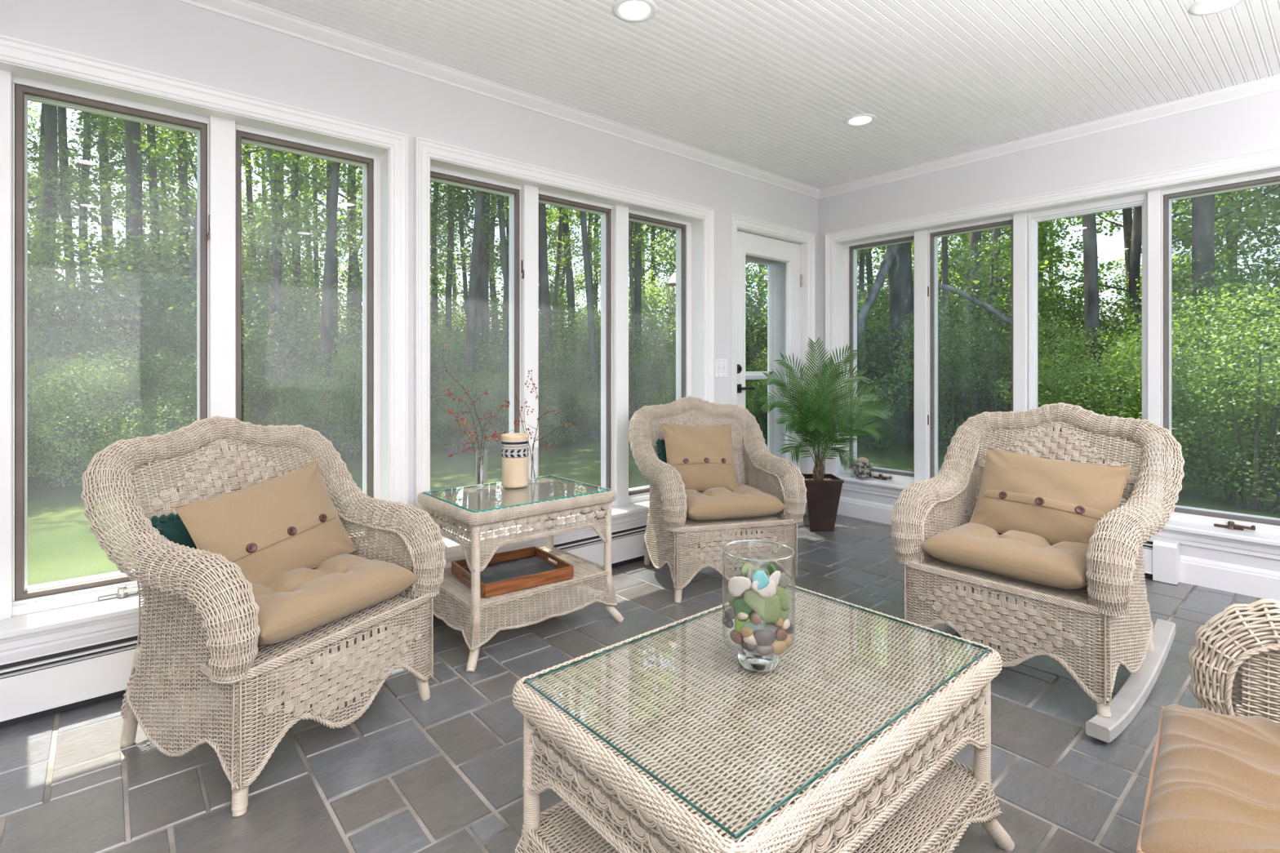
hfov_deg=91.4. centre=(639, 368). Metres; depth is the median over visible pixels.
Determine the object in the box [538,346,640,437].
shrub
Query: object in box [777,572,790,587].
glass
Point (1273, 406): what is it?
shrub
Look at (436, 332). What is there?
shrub
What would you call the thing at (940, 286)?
branch
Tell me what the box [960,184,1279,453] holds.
tree
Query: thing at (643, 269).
tree
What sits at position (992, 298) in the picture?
tree
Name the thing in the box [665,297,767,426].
shrub
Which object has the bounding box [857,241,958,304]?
tree
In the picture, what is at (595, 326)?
shrub
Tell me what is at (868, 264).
tree
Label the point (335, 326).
tree
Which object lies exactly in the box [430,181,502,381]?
tree
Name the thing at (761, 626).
glass
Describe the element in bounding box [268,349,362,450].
shrub
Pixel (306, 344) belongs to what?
shrub
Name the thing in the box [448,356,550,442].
shrub
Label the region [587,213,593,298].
tree
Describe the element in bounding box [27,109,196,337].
tree
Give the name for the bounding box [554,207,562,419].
tree
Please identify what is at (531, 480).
vase
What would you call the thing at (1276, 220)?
tree
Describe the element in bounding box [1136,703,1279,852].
seat cushion
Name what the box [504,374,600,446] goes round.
shrub
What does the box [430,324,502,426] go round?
shrub
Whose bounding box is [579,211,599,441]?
tree
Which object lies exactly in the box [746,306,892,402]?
shrub
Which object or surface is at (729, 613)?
pebble
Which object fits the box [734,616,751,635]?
glass
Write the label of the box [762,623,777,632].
glass
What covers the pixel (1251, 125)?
wall
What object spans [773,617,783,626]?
pebble
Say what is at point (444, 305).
shrub
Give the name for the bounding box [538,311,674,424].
shrub
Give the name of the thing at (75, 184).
tree
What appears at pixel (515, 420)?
branch
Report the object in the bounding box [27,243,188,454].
shrub
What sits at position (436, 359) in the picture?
shrub
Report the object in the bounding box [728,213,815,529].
door
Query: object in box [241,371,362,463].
shrub
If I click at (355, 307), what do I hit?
shrub
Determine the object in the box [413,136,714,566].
window
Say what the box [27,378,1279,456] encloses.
ground
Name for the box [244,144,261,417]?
tree
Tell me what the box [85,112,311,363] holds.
tree
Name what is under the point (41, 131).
tree
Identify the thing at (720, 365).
switch plate
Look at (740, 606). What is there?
stone
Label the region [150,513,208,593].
accent pillow
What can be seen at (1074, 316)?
shrub
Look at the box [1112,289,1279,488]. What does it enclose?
shrub
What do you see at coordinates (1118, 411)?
shrub
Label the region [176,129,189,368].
tree
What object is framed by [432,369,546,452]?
shrub
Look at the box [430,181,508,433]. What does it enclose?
tree
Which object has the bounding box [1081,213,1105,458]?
tree
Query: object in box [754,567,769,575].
glass
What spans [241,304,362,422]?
shrub
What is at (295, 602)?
seat cushion
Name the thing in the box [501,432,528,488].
canister
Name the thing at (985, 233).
tree
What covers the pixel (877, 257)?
tree
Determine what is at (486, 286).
tree
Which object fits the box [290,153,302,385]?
tree
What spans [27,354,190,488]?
shrub
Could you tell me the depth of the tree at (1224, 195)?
10.12 m
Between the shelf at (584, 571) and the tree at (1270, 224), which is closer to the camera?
the shelf at (584, 571)
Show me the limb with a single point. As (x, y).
(891, 251)
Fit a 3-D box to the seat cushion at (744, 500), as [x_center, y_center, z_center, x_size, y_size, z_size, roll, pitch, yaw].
[0.407,0.673,3.202,0.500,0.115,0.460,0,0,-16]
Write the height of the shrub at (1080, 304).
3.256 m
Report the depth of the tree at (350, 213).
13.91 m
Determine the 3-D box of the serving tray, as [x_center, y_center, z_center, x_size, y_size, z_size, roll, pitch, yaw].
[-0.539,0.846,2.629,0.396,0.050,0.364,0,0,-36]
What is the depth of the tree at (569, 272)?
14.83 m
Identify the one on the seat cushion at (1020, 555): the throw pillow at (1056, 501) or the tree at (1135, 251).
the throw pillow at (1056, 501)
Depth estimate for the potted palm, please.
4.21 m
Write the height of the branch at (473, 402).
0.614 m
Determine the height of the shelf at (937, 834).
0.007 m
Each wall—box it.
[0,0,817,551]
[817,89,1279,572]
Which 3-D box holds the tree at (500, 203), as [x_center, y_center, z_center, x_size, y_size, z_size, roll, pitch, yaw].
[-2.300,-7.556,11.652,5.095,18.644,5.570,0,0,-24]
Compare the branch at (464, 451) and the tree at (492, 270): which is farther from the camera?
the tree at (492, 270)
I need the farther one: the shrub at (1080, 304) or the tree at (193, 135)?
the tree at (193, 135)
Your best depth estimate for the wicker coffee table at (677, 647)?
1.22 m
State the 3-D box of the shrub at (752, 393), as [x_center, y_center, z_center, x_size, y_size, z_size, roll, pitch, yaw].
[2.214,0.785,11.437,1.736,1.315,1.212,0,0,21]
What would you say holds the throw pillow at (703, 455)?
on the seat cushion at (744, 500)
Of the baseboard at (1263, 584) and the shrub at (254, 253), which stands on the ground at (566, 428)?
the shrub at (254, 253)
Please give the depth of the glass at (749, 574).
1.33 m
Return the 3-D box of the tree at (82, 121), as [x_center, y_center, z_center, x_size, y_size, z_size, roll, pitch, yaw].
[-14.705,-7.195,17.060,4.308,17.876,4.689,0,0,35]
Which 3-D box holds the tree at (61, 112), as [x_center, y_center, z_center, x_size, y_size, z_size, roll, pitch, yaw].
[-10.825,-3.739,11.786,0.389,10.418,0.215,0,0,-41]
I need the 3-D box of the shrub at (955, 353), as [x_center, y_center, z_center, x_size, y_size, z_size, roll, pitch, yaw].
[5.444,0.194,10.469,3.359,2.643,2.102,0,0,-37]
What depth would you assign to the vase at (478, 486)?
2.72 m
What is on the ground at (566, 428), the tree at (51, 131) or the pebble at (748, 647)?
the tree at (51, 131)
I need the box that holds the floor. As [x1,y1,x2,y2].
[0,514,1279,852]
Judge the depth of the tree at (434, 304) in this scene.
14.26 m
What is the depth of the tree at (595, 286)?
22.75 m
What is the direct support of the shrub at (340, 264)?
on the ground at (566, 428)
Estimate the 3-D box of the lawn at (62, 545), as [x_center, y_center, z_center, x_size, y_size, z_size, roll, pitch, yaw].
[-2.197,1.371,17.893,100.000,0.294,90.000,0,0,-41]
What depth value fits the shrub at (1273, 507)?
6.43 m
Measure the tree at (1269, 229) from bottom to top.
3.991 m
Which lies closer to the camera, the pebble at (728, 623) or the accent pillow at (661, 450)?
the pebble at (728, 623)
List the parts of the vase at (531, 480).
glass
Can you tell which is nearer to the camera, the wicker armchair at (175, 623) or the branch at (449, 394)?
the wicker armchair at (175, 623)
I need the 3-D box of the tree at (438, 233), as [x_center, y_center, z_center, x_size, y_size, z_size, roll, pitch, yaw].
[-6.835,-5.774,19.766,4.194,14.973,4.479,0,0,9]
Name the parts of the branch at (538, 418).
stem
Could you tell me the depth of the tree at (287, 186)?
14.76 m
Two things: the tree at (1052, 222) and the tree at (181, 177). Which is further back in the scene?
the tree at (1052, 222)
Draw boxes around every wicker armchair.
[80,415,446,817]
[627,395,807,603]
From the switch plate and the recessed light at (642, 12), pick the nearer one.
the recessed light at (642, 12)
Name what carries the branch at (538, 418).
in the vase at (531, 480)
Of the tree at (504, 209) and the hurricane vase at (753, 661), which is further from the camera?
the tree at (504, 209)
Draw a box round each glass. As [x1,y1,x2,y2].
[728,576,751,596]
[728,596,739,607]
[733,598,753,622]
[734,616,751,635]
[741,563,755,577]
[742,621,766,631]
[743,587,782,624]
[746,567,752,582]
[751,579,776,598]
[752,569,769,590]
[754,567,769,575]
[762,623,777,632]
[766,562,776,575]
[768,570,780,586]
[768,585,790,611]
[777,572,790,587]
[780,606,790,621]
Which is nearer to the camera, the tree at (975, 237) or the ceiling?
the ceiling
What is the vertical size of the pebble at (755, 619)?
0.026 m
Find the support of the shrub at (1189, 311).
on the lawn at (62, 545)
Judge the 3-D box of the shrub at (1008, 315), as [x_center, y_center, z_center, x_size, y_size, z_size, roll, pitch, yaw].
[6.607,0.226,12.625,2.673,2.560,3.068,0,0,-33]
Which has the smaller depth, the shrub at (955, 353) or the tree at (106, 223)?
the shrub at (955, 353)
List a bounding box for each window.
[0,34,409,657]
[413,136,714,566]
[825,148,1279,559]
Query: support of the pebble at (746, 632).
in the hurricane vase at (753, 661)
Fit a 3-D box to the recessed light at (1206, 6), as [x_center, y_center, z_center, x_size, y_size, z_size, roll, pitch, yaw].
[2.154,-1.365,2.322,0.172,0.010,0.172,0,0,-41]
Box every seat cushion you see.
[160,554,417,644]
[681,482,785,520]
[921,522,1094,589]
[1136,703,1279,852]
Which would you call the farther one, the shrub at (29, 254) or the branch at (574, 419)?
the shrub at (29, 254)
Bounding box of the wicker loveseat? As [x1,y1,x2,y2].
[1188,599,1279,724]
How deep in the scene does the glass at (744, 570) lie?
1.39 m
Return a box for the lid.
[856,457,868,463]
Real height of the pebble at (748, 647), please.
0.025 m
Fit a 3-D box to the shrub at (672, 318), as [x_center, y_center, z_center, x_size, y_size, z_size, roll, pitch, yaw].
[1.218,-0.257,15.358,3.706,3.655,5.273,0,0,24]
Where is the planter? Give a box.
[796,473,844,531]
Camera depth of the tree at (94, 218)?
10.13 m
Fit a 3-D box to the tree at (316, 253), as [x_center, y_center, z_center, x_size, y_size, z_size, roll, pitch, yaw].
[-7.846,-3.692,15.082,0.270,10.325,0.160,0,0,-27]
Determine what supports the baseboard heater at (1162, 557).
attached to the wall at (1251, 125)
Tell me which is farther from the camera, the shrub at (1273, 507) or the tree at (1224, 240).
the tree at (1224, 240)
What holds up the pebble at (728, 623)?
in the hurricane vase at (753, 661)
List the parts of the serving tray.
handle, slate panel, handle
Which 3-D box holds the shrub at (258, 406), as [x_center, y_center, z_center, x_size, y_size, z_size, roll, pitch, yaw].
[-6.229,0.923,10.600,1.416,1.000,1.230,0,0,16]
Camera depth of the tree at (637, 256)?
13.54 m
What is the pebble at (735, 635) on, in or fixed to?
in the hurricane vase at (753, 661)
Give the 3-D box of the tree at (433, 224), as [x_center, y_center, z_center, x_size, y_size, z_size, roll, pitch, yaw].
[-4.764,-3.455,11.904,3.773,10.266,3.820,0,0,24]
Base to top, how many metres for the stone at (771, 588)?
0.043 m
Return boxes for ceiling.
[246,0,1279,189]
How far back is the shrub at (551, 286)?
15.54 m
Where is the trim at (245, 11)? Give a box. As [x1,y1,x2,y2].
[176,0,1279,199]
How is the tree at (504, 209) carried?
on the ground at (566, 428)
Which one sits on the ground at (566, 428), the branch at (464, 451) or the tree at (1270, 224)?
the tree at (1270, 224)
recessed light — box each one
[612,0,657,22]
[844,113,876,126]
[1188,0,1244,15]
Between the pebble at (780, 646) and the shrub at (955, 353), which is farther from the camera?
the shrub at (955, 353)
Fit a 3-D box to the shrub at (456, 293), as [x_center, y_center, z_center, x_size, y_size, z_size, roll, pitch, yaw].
[-3.310,-0.457,16.561,6.348,4.088,4.861,0,0,-2]
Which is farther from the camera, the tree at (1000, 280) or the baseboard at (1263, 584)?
the tree at (1000, 280)
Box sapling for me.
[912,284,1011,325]
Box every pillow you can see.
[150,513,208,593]
[173,461,356,586]
[655,438,667,471]
[662,423,737,491]
[969,446,1131,545]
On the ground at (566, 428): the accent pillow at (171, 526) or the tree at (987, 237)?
the tree at (987, 237)
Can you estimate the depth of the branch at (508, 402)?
2.73 m
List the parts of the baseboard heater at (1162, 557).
panel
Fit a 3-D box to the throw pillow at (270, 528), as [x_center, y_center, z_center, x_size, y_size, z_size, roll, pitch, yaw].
[-1.138,0.505,1.947,0.161,0.373,0.504,0,0,23]
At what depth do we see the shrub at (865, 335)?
12.32 m
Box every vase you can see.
[475,449,487,488]
[528,446,538,482]
[722,539,795,671]
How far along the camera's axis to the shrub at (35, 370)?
9.07 m
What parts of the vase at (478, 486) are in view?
glass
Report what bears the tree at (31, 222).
on the ground at (566, 428)
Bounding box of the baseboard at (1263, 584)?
[836,496,1279,600]
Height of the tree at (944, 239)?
10.411 m
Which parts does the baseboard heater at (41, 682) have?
damper blade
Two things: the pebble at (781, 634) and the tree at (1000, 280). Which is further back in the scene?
the tree at (1000, 280)
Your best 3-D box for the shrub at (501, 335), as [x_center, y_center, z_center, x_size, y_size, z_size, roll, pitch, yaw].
[-1.731,0.059,14.174,4.236,2.944,2.789,0,0,-44]
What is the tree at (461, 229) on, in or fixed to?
on the ground at (566, 428)
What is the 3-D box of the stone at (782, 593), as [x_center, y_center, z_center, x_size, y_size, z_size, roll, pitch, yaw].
[0.289,0.478,1.308,0.065,0.063,0.016,0,0,-26]
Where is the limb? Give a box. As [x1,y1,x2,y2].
[857,244,899,342]
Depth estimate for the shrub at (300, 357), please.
11.08 m
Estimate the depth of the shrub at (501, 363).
12.09 m
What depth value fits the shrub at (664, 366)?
12.99 m
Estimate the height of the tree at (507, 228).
10.438 m
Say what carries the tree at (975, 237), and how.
on the ground at (566, 428)
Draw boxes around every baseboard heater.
[0,520,727,728]
[945,507,1179,585]
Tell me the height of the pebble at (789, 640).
0.028 m
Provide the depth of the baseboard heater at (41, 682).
2.00 m
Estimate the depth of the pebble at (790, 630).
1.32 m
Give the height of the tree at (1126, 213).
13.249 m
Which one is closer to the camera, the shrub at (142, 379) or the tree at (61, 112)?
the shrub at (142, 379)
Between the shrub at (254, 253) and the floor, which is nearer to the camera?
the floor
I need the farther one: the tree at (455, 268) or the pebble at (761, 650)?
the tree at (455, 268)
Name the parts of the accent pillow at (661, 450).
ruched trim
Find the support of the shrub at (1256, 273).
on the ground at (566, 428)
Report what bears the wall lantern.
attached to the wall at (175, 38)
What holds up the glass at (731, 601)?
in the hurricane vase at (753, 661)
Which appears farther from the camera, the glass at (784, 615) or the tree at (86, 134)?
the tree at (86, 134)
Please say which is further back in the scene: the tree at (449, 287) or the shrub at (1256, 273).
the tree at (449, 287)
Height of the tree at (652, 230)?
10.476 m
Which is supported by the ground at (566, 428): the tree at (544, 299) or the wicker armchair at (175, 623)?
the tree at (544, 299)
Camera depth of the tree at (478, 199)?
11.03 m
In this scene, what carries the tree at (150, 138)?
on the ground at (566, 428)
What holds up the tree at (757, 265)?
on the ground at (566, 428)
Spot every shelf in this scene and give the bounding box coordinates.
[430,547,604,604]
[534,688,980,852]
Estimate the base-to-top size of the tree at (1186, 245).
11.454 m
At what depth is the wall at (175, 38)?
2.76 m
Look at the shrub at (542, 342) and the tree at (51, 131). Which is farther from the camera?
the shrub at (542, 342)
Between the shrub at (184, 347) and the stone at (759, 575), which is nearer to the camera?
the stone at (759, 575)
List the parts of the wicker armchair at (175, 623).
leg, panel, arm panel, panel, backrest, leg, panel, arm panel, leg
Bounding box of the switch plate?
[714,359,727,377]
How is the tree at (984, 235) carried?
on the ground at (566, 428)
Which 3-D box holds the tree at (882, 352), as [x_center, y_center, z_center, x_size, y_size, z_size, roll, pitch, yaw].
[2.917,-4.442,12.664,4.325,12.272,3.873,0,0,-5]
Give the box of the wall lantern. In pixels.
[664,269,675,317]
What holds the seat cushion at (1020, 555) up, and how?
on the rocking chair at (1122, 631)
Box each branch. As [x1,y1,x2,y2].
[442,344,488,484]
[444,389,480,484]
[448,418,478,484]
[482,400,513,484]
[513,395,534,478]
[524,369,556,478]
[530,418,575,477]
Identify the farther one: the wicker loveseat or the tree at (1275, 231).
the tree at (1275, 231)
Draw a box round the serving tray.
[451,546,573,597]
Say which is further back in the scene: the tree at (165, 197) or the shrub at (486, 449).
the tree at (165, 197)
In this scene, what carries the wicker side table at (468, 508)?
on the floor
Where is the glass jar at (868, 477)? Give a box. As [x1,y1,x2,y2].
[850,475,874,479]
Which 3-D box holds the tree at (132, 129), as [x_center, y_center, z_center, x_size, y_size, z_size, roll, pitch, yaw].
[-8.379,-3.714,10.196,0.552,10.370,0.336,0,0,-41]
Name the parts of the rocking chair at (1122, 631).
leg, panel, arm panel, leg, backrest, panel, leg, arm panel, panel, leg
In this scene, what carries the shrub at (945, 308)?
on the ground at (566, 428)
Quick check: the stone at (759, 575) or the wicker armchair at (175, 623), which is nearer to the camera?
the stone at (759, 575)
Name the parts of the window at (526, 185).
sash frame, screen frame, sill, sash frame, screen frame, sash frame, screen frame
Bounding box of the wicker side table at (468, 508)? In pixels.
[417,475,623,671]
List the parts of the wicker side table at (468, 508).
leg, glass, leg, leg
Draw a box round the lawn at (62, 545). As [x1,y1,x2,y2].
[27,430,1279,586]
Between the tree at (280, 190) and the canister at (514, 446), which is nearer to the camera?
the canister at (514, 446)
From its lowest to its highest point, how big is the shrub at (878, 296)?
3.300 m
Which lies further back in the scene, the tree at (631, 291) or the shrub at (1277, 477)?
the tree at (631, 291)
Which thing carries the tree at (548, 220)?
on the ground at (566, 428)
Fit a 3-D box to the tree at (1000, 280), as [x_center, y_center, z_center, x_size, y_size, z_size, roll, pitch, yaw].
[7.476,-3.767,13.014,0.173,10.475,0.236,0,0,-41]
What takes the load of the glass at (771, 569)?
in the hurricane vase at (753, 661)
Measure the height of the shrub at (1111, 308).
3.021 m
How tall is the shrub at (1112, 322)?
2.459 m
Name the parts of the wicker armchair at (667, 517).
leg, panel, arm panel, leg, panel, backrest, arm panel, panel, leg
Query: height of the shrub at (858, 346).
2.081 m
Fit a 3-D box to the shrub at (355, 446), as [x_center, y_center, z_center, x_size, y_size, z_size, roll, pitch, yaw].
[-4.388,0.484,9.687,1.700,1.978,2.453,0,0,-39]
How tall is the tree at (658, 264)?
13.160 m
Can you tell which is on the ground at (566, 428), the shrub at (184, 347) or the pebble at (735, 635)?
the shrub at (184, 347)
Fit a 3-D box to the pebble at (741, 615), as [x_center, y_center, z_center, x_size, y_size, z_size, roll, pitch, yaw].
[0.215,0.517,1.305,0.025,0.016,0.014,0,0,38]
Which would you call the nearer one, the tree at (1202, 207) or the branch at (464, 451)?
the branch at (464, 451)
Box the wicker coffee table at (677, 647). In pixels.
[511,583,1014,852]
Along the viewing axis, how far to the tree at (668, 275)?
21.42 m
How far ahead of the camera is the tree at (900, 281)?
11.34 m
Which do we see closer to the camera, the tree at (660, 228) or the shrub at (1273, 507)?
the shrub at (1273, 507)
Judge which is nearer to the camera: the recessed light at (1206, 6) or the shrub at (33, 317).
the recessed light at (1206, 6)
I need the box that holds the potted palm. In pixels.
[757,336,893,531]
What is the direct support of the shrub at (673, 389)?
on the lawn at (62, 545)
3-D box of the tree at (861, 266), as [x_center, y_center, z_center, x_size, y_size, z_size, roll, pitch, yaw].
[5.386,-4.201,14.499,4.146,11.763,3.712,0,0,32]
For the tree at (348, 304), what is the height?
10.332 m
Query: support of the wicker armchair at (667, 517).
on the floor
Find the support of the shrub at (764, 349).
on the ground at (566, 428)
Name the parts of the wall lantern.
frame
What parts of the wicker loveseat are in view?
panel, arm panel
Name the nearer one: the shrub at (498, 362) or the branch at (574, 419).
the branch at (574, 419)
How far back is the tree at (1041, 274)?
13.57 m
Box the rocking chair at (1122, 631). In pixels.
[887,402,1184,742]
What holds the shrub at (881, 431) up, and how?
on the lawn at (62, 545)
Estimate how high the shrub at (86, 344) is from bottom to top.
2.076 m
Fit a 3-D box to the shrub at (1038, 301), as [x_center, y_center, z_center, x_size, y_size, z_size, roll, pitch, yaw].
[7.240,-0.183,13.200,4.946,3.475,4.620,0,0,-42]
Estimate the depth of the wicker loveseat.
1.27 m
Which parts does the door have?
handle, storm door, glazing frame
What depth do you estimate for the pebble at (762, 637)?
1.29 m
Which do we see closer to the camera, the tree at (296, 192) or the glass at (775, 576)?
the glass at (775, 576)
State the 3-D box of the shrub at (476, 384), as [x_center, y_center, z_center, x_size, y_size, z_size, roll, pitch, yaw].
[-3.020,0.729,10.655,2.038,1.431,1.593,0,0,36]
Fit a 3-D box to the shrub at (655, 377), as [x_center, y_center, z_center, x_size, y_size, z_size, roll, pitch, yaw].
[-0.109,0.503,12.527,2.304,1.935,1.734,0,0,10]
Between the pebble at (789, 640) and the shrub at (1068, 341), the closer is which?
the pebble at (789, 640)
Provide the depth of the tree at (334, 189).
9.60 m
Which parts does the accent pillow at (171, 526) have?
ruched trim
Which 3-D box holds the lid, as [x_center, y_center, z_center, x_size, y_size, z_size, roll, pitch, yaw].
[1.619,0.669,4.549,0.090,0.052,0.071,0,0,39]
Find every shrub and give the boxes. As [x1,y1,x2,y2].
[27,223,362,436]
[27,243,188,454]
[27,253,39,345]
[27,278,115,434]
[27,326,181,473]
[27,343,196,478]
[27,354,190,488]
[27,364,161,489]
[27,369,56,461]
[89,236,306,365]
[100,214,346,408]
[102,352,271,471]
[117,312,283,460]
[160,347,351,443]
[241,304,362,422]
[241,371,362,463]
[241,394,319,453]
[249,344,436,437]
[259,262,445,361]
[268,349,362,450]
[285,336,362,462]
[337,305,466,413]
[348,332,457,393]
[430,278,597,379]
[430,299,506,367]
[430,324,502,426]
[430,328,497,446]
[430,369,508,454]
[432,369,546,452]
[439,355,552,438]
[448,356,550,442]
[449,311,600,438]
[483,305,650,426]
[489,257,675,422]
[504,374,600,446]
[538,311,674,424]
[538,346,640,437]
[558,325,675,417]
[574,345,675,434]
[596,279,766,386]
[629,365,675,426]
[656,359,754,428]
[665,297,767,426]
[745,284,942,423]
[745,348,889,429]
[745,379,767,443]
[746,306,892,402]
[857,295,1010,434]
[857,312,893,428]
[857,346,890,404]
[857,406,906,451]
[858,281,1101,424]
[863,298,1043,453]
[865,296,955,386]
[875,315,1011,438]
[937,271,1113,444]
[962,317,1133,448]
[982,284,1116,421]
[984,314,1186,461]
[995,350,1271,488]
[996,340,1125,424]
[1042,287,1271,423]
[1054,278,1279,480]
[1092,315,1279,513]
[1101,240,1279,463]
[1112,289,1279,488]
[1171,315,1279,474]
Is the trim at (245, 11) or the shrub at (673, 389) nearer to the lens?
the trim at (245, 11)
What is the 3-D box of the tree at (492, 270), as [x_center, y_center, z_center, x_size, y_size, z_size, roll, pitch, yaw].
[-3.690,-4.359,16.438,4.092,12.079,4.083,0,0,37]
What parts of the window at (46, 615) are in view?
screen frame, sash frame, crank handle, sill, sash frame, screen frame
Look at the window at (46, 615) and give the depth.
2.34 m
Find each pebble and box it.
[721,617,733,628]
[724,606,735,619]
[729,629,742,644]
[737,612,748,619]
[740,626,753,637]
[740,640,756,652]
[742,634,757,645]
[751,611,760,625]
[752,629,776,646]
[755,644,773,655]
[771,640,786,655]
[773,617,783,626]
[775,627,787,640]
[782,618,790,630]
[785,622,794,634]
[785,633,792,647]
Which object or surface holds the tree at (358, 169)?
on the ground at (566, 428)
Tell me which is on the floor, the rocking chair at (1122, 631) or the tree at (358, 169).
the rocking chair at (1122, 631)
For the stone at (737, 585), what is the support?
in the hurricane vase at (753, 661)
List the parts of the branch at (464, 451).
stem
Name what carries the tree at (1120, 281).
on the ground at (566, 428)
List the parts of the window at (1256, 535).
screen frame, crank handle, sash frame, screen frame, sash frame, sill, glazing frame, screen frame, sash frame, crank handle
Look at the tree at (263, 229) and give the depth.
10.12 m
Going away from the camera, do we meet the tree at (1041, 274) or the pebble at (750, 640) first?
the pebble at (750, 640)
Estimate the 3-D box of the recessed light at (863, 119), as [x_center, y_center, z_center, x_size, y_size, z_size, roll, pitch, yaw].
[1.208,-1.365,3.426,0.172,0.010,0.172,0,0,-41]
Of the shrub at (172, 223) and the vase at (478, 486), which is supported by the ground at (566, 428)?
the shrub at (172, 223)
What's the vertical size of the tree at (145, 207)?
12.597 m
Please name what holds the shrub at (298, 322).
on the ground at (566, 428)
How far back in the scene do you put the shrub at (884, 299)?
12.29 m
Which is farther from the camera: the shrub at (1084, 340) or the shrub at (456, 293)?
the shrub at (456, 293)
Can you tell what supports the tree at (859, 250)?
on the ground at (566, 428)
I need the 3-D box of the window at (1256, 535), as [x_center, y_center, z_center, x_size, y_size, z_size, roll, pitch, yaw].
[2.536,-0.065,3.583,0.252,1.925,3.258,0,0,-41]
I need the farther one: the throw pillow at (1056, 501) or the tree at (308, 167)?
the tree at (308, 167)
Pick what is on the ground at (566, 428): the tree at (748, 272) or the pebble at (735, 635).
the tree at (748, 272)
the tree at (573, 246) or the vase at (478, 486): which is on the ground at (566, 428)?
the tree at (573, 246)
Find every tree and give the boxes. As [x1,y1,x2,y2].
[27,101,96,221]
[27,101,142,316]
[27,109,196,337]
[27,114,196,334]
[27,124,324,460]
[27,168,125,222]
[27,216,60,255]
[39,103,57,425]
[57,106,76,408]
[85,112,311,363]
[99,116,115,340]
[102,128,362,442]
[112,128,304,298]
[124,120,146,451]
[146,124,161,417]
[159,150,346,362]
[160,146,168,244]
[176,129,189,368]
[241,144,462,419]
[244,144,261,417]
[251,158,475,379]
[256,157,362,308]
[270,150,284,414]
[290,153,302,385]
[299,164,431,309]
[312,160,319,334]
[320,161,340,462]
[325,160,341,442]
[346,174,356,421]
[346,182,508,408]
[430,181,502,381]
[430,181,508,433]
[430,192,473,279]
[430,193,566,358]
[445,186,453,404]
[452,187,572,435]
[457,191,467,341]
[466,190,482,452]
[482,193,490,422]
[494,208,572,293]
[497,194,508,433]
[502,204,508,368]
[505,205,600,330]
[546,204,600,327]
[546,204,675,426]
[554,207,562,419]
[562,207,576,374]
[564,214,600,311]
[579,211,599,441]
[586,215,675,327]
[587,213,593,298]
[591,221,671,321]
[631,224,746,292]
[634,222,642,425]
[641,239,746,315]
[647,228,767,308]
[650,226,655,342]
[665,228,767,292]
[674,245,900,363]
[745,262,767,398]
[857,226,1084,411]
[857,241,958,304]
[857,248,966,318]
[857,249,888,302]
[865,248,876,408]
[871,237,938,292]
[875,229,993,302]
[887,242,913,444]
[941,220,1068,301]
[941,236,950,437]
[943,216,1083,445]
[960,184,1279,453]
[960,232,1062,315]
[968,231,984,443]
[983,219,1083,321]
[996,250,1004,409]
[1059,191,1272,306]
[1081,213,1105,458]
[1095,193,1271,296]
[1111,198,1279,285]
[1124,184,1279,429]
[1127,188,1254,308]
[1173,219,1279,430]
[1188,194,1222,466]
[1190,188,1279,348]
[1235,186,1279,233]
[1256,185,1279,279]
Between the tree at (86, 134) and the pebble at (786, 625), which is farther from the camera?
the tree at (86, 134)
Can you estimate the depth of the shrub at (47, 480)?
7.62 m
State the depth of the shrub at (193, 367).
8.54 m

